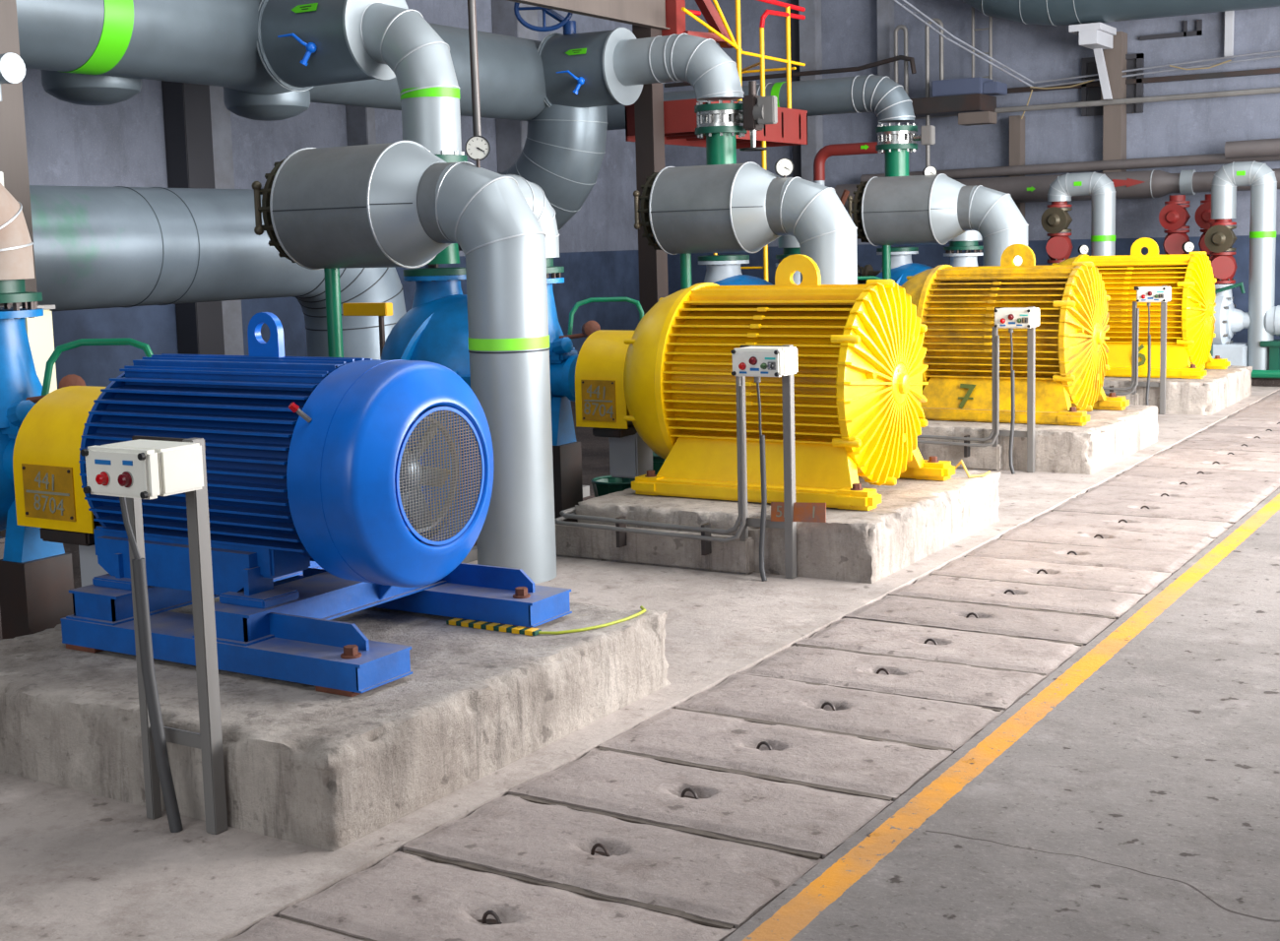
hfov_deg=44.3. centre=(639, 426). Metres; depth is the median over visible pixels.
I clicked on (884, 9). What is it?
trim
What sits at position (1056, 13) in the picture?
pipe
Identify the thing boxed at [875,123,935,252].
riser pipe
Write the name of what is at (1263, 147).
pipe
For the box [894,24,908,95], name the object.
loop
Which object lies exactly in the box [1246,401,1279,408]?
cover
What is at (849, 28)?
wall
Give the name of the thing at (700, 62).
pipe
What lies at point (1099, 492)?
cover
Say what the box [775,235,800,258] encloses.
suction elbow
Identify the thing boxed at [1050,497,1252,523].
cover
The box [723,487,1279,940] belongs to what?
floor
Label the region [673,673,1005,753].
cover
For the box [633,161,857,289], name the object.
pipe
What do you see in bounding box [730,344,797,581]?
stand
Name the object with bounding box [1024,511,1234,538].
cover
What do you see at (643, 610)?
cable
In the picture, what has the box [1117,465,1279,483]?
cover
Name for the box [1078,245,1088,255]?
pressure gauge
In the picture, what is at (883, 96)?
pipe
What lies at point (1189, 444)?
cover
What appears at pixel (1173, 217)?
stack
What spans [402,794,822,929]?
cover
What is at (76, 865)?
floor
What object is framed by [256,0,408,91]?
branch sleeve
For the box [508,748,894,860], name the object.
cover
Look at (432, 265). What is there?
wall hook
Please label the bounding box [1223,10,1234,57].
wall strip
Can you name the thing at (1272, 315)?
motor
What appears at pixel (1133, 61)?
wall frame
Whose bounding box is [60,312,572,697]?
motor
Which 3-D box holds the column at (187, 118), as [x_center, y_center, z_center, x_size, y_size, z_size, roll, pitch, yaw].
[-4.496,-3.964,15.430,0.300,8.000,0.350,3,8,32]
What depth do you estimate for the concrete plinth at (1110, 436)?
11.64 m
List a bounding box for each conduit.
[554,376,745,555]
[664,55,916,87]
[916,328,999,457]
[1102,303,1139,394]
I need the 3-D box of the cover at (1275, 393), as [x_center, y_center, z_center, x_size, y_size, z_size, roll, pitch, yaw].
[7.029,-0.306,16.024,1.122,0.051,0.534,3,8,32]
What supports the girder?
attached to the wall at (849, 28)
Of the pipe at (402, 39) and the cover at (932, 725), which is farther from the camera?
the pipe at (402, 39)
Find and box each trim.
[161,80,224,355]
[209,85,244,355]
[345,105,376,145]
[491,0,538,172]
[790,0,801,178]
[798,0,823,182]
[876,0,895,126]
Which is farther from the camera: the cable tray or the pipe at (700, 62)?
the cable tray
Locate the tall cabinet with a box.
[0,304,57,392]
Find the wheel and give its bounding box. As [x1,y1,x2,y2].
[513,1,575,35]
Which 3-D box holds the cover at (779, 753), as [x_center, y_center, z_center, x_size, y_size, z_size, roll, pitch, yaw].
[0.455,1.121,5.428,1.121,0.051,0.536,3,8,32]
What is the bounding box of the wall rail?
[914,86,1279,119]
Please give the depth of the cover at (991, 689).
6.25 m
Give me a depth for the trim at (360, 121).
17.62 m
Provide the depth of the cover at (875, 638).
6.70 m
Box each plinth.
[0,596,670,851]
[555,470,1000,583]
[916,404,1158,474]
[1102,365,1252,415]
[1251,370,1279,386]
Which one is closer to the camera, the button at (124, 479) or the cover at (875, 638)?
the button at (124, 479)
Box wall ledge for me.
[910,93,1024,218]
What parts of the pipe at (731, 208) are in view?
support post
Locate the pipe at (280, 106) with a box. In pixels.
[223,87,310,121]
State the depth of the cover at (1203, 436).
12.99 m
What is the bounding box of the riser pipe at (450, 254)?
[403,150,467,276]
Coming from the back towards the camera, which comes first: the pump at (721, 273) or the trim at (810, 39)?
the trim at (810, 39)
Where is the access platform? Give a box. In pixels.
[624,0,807,281]
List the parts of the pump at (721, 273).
casing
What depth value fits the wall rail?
19.04 m
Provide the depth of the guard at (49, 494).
6.17 m
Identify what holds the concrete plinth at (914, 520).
on the floor at (76, 865)
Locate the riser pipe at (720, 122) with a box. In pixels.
[694,80,777,260]
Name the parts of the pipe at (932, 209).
support post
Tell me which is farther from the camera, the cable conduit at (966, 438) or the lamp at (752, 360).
the cable conduit at (966, 438)
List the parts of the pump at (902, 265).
casing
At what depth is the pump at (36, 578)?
6.63 m
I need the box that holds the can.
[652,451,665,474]
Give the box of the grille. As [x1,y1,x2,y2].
[394,406,484,545]
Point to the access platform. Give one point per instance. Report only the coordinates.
(679, 117)
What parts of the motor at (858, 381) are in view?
finned frame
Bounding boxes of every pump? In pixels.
[0,301,153,639]
[381,272,643,522]
[698,258,882,285]
[875,249,983,286]
[1210,281,1250,366]
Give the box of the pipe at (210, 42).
[15,0,546,121]
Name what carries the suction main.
on the floor at (595, 450)
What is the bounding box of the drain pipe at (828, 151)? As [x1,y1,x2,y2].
[813,141,884,186]
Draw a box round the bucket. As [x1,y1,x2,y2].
[590,475,635,497]
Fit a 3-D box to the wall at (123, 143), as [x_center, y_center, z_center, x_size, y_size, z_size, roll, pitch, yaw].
[-6.829,-3.375,12.248,0.300,8.300,26.300,3,8,32]
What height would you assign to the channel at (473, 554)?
0.170 m
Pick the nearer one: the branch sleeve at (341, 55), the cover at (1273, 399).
the branch sleeve at (341, 55)
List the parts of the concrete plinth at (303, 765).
cable cover strip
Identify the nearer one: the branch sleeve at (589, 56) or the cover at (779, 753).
the cover at (779, 753)
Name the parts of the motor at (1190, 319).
finned frame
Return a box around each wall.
[21,0,639,389]
[662,0,1279,342]
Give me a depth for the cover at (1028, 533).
8.92 m
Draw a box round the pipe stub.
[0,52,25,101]
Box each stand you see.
[80,435,227,834]
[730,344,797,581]
[991,306,1039,474]
[1131,285,1171,414]
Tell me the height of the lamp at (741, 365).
0.039 m
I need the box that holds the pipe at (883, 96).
[606,74,915,130]
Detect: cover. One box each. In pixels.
[225,915,363,940]
[278,851,736,940]
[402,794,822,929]
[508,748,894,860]
[598,707,953,801]
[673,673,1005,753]
[738,644,1048,711]
[794,618,1085,675]
[844,595,1116,645]
[888,575,1146,620]
[928,556,1171,595]
[963,539,1195,575]
[997,522,1216,556]
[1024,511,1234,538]
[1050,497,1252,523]
[1077,486,1268,510]
[1098,475,1279,496]
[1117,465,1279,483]
[1135,455,1279,472]
[1154,448,1279,461]
[1169,440,1279,452]
[1185,432,1279,444]
[1198,425,1279,435]
[1212,419,1279,427]
[1223,412,1279,420]
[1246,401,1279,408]
[1258,395,1279,402]
[1267,390,1279,396]
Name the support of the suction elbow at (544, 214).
on the pump at (435, 329)
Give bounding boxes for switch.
[767,361,775,370]
[1022,318,1027,322]
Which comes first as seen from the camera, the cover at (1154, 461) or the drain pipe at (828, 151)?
the cover at (1154, 461)
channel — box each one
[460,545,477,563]
[582,485,589,498]
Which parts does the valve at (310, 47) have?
lever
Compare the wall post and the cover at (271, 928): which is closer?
the cover at (271, 928)
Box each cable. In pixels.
[538,605,645,635]
[955,459,990,477]
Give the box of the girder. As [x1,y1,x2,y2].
[1007,67,1279,93]
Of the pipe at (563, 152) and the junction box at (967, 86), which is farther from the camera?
the junction box at (967, 86)
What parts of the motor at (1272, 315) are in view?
frame, frame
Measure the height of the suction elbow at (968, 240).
0.620 m
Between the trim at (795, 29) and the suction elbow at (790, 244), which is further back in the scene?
the trim at (795, 29)
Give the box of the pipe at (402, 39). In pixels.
[360,1,461,155]
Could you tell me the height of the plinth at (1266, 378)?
0.183 m
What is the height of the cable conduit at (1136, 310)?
0.950 m
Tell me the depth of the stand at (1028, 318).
11.35 m
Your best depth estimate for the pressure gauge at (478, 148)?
8.14 m
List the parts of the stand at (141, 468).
post, post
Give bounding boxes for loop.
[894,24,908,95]
[924,17,944,167]
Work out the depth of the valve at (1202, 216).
18.18 m
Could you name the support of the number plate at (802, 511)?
attached to the concrete plinth at (914, 520)
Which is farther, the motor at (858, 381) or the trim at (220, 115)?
the trim at (220, 115)
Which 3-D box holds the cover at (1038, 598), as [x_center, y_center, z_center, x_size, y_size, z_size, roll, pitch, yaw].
[1.827,0.824,7.636,1.126,0.051,0.538,3,8,32]
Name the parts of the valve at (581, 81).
lever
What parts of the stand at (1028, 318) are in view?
post, post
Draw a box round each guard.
[12,385,108,586]
[575,329,652,478]
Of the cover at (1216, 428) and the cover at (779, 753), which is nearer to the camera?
the cover at (779, 753)
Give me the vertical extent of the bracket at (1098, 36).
0.850 m
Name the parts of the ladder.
rail, rail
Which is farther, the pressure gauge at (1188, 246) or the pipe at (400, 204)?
the pressure gauge at (1188, 246)
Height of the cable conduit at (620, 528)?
0.950 m
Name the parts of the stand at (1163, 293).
post, post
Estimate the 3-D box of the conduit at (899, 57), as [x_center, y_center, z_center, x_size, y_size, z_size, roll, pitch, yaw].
[1.959,-4.746,21.241,3.758,0.254,0.060,3,8,32]
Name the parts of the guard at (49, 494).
number plate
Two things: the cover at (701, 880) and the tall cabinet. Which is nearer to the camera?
the cover at (701, 880)
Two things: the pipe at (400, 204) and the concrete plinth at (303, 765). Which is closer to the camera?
the concrete plinth at (303, 765)
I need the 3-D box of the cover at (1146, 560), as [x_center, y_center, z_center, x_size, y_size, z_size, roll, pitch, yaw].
[2.375,0.705,8.519,1.122,0.051,0.539,3,8,32]
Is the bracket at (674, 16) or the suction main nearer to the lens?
the suction main
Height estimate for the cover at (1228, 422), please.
0.051 m
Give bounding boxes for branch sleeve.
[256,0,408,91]
[537,27,642,107]
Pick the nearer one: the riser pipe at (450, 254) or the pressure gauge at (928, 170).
the riser pipe at (450, 254)
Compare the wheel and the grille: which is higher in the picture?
the wheel
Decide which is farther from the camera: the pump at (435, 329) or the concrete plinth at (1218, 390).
the concrete plinth at (1218, 390)
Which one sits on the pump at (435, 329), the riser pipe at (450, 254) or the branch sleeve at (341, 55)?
the riser pipe at (450, 254)
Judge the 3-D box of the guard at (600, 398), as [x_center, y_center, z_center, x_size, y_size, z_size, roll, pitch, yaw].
[-0.083,-0.142,9.737,0.365,0.904,0.612,3,8,32]
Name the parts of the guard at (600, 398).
number plate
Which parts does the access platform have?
hand rail, rail post, rail post, rail, rail, hand rail, hand rail, rail post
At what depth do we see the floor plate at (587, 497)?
11.18 m
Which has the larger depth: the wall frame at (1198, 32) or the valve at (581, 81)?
the wall frame at (1198, 32)
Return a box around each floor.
[0,384,1279,940]
[0,400,610,588]
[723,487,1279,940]
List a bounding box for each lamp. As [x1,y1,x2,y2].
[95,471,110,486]
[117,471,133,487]
[738,362,746,370]
[748,356,757,365]
[1008,314,1014,319]
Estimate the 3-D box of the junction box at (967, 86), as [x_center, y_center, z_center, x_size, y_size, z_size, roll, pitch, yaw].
[4.166,-4.279,19.876,0.820,0.200,0.500,3,8,32]
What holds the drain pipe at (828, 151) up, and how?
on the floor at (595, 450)
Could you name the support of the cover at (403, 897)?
on the floor
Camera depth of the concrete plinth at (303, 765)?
5.19 m
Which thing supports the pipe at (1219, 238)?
on the floor at (76, 865)
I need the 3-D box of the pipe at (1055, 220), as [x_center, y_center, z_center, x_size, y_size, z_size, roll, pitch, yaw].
[5.175,-1.777,18.540,0.830,2.409,0.379,3,8,32]
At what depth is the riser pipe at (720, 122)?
13.43 m
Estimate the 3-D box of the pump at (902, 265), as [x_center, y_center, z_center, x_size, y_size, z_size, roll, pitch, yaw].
[3.241,-1.062,16.915,1.829,1.715,1.040,3,8,32]
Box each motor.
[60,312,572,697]
[623,254,955,511]
[901,243,1129,426]
[1052,237,1230,379]
[1259,305,1279,370]
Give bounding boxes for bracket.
[661,0,734,48]
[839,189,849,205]
[1068,22,1116,99]
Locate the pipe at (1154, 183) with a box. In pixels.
[834,168,1279,208]
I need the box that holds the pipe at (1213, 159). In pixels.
[860,153,1279,181]
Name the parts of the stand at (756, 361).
post, post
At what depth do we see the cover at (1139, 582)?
8.02 m
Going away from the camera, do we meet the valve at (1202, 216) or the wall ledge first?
the valve at (1202, 216)
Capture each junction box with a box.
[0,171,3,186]
[931,76,1007,97]
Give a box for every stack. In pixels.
[1158,194,1190,255]
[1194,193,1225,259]
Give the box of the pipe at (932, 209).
[847,173,1028,279]
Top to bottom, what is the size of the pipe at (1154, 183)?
0.341 m
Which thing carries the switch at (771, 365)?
attached to the stand at (756, 361)
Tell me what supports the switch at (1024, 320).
attached to the stand at (1028, 318)
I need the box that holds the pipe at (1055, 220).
[1040,172,1115,263]
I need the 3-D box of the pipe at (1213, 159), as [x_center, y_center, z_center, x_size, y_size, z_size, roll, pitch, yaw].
[7.707,-3.144,18.153,11.101,0.224,0.124,3,8,32]
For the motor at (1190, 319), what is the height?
1.348 m
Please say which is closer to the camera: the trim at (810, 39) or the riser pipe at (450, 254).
the riser pipe at (450, 254)
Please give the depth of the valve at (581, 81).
13.90 m
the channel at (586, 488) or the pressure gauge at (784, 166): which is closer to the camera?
the channel at (586, 488)
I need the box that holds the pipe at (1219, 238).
[1204,160,1277,379]
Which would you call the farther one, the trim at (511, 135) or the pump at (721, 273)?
the trim at (511, 135)
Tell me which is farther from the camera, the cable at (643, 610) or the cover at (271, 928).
the cable at (643, 610)
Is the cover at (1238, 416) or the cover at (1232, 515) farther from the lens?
the cover at (1238, 416)
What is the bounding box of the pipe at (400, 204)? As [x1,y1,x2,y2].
[252,140,556,583]
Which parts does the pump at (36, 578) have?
casing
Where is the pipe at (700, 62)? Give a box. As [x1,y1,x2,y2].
[613,33,744,102]
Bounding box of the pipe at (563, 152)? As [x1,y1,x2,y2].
[262,104,607,251]
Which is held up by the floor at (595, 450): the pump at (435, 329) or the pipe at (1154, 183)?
the pump at (435, 329)
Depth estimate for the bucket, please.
10.31 m
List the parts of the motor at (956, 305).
finned frame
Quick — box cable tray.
[893,0,1279,119]
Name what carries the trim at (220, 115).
attached to the wall at (123, 143)
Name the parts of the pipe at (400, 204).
support post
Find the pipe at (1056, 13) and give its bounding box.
[961,0,1279,26]
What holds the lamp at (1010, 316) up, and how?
attached to the stand at (1028, 318)
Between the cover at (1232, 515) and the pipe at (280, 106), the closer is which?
the cover at (1232, 515)
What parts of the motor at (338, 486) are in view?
finned frame, gusset plate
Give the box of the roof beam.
[507,0,670,30]
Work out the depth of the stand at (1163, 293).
14.69 m
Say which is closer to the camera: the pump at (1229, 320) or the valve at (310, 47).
the valve at (310, 47)
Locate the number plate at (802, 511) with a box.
[770,502,826,522]
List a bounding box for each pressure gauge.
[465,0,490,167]
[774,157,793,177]
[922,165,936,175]
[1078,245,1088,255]
[1182,241,1194,254]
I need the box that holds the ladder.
[971,6,992,79]
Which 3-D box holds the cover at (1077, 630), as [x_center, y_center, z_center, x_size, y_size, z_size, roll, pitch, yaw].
[1.551,0.883,7.195,1.124,0.051,0.538,3,8,32]
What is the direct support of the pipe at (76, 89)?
attached to the pipe at (210, 42)
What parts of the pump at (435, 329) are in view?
casing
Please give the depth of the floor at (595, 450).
13.52 m
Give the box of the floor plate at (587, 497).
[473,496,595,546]
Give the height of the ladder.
1.450 m
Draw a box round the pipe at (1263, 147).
[1224,137,1279,158]
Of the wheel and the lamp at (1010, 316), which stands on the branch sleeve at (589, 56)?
the wheel
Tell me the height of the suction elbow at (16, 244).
0.620 m
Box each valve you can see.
[277,33,316,65]
[556,69,584,94]
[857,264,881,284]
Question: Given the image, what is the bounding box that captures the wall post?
[1100,31,1127,172]
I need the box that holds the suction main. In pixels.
[29,185,406,359]
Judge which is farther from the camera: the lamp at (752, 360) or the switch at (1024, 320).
the switch at (1024, 320)
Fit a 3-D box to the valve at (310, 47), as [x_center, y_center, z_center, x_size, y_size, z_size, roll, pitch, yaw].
[-2.231,-2.476,10.342,0.288,0.215,0.115,-3,7,-12]
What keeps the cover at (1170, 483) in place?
on the floor
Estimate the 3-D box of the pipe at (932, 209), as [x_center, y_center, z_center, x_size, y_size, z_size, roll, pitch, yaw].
[2.917,-1.273,15.193,1.695,2.314,0.681,3,8,32]
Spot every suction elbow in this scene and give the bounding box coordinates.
[0,183,42,303]
[502,174,564,273]
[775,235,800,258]
[943,230,983,250]
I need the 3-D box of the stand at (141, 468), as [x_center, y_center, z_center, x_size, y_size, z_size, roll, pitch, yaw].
[-1.455,0.646,4.668,0.360,1.208,0.297,3,8,32]
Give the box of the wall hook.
[428,263,438,267]
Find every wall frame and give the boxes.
[1081,53,1144,116]
[1140,19,1202,40]
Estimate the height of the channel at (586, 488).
0.155 m
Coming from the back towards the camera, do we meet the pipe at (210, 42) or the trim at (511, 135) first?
the trim at (511, 135)
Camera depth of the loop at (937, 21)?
20.08 m
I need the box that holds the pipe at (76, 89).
[40,69,141,105]

